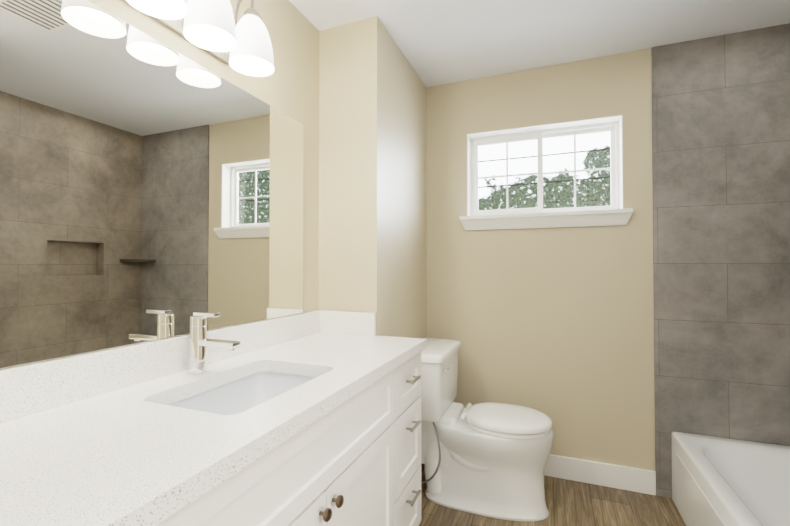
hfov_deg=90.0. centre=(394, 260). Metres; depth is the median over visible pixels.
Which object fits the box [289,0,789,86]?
ceiling
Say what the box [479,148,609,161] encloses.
power line
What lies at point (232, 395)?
sink
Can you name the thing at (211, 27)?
sconce
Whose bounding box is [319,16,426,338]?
wall
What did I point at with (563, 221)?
apron
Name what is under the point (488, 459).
toilet
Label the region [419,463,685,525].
floor
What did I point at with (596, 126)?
window
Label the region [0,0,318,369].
mirror
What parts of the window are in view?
window sash, glass, window sash, glass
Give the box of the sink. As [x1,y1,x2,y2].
[160,366,323,417]
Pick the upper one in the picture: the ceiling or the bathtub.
the ceiling
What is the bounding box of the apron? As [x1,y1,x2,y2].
[460,213,631,230]
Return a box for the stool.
[466,209,623,219]
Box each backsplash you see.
[0,310,319,421]
[320,310,375,333]
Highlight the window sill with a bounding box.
[624,208,632,212]
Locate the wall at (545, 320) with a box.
[426,48,654,470]
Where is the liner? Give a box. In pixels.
[467,115,622,215]
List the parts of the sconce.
lamp shade, lamp shade, arm, lamp shade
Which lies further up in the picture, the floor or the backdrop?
the backdrop
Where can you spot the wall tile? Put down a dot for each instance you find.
(721, 178)
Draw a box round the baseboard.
[544,454,655,494]
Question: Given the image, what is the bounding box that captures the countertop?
[0,330,426,525]
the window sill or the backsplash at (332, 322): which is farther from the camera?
the window sill
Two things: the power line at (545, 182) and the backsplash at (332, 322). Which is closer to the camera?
the backsplash at (332, 322)
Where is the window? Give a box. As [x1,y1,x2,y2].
[470,121,619,215]
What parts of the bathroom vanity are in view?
door, knob, knob, door, drawer, drawer, drawer, handle, handle, handle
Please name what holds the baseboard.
attached to the wall at (545, 320)
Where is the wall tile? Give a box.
[651,23,789,497]
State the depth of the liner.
2.38 m
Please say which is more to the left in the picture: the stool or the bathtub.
the stool
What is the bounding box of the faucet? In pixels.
[184,311,243,373]
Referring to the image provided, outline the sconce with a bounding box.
[124,0,273,76]
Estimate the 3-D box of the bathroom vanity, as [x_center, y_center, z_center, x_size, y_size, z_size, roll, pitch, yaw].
[-0.546,0.804,0.760,0.580,0.860,2.328,0,-1,22]
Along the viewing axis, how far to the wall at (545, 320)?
2.32 m
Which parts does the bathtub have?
apron panel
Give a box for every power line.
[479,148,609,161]
[479,176,609,187]
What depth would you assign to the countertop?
0.75 m
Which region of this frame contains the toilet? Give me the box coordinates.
[420,338,553,520]
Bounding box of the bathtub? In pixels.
[671,432,789,525]
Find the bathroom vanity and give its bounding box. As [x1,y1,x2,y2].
[144,346,426,525]
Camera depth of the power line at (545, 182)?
5.51 m
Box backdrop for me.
[478,132,610,209]

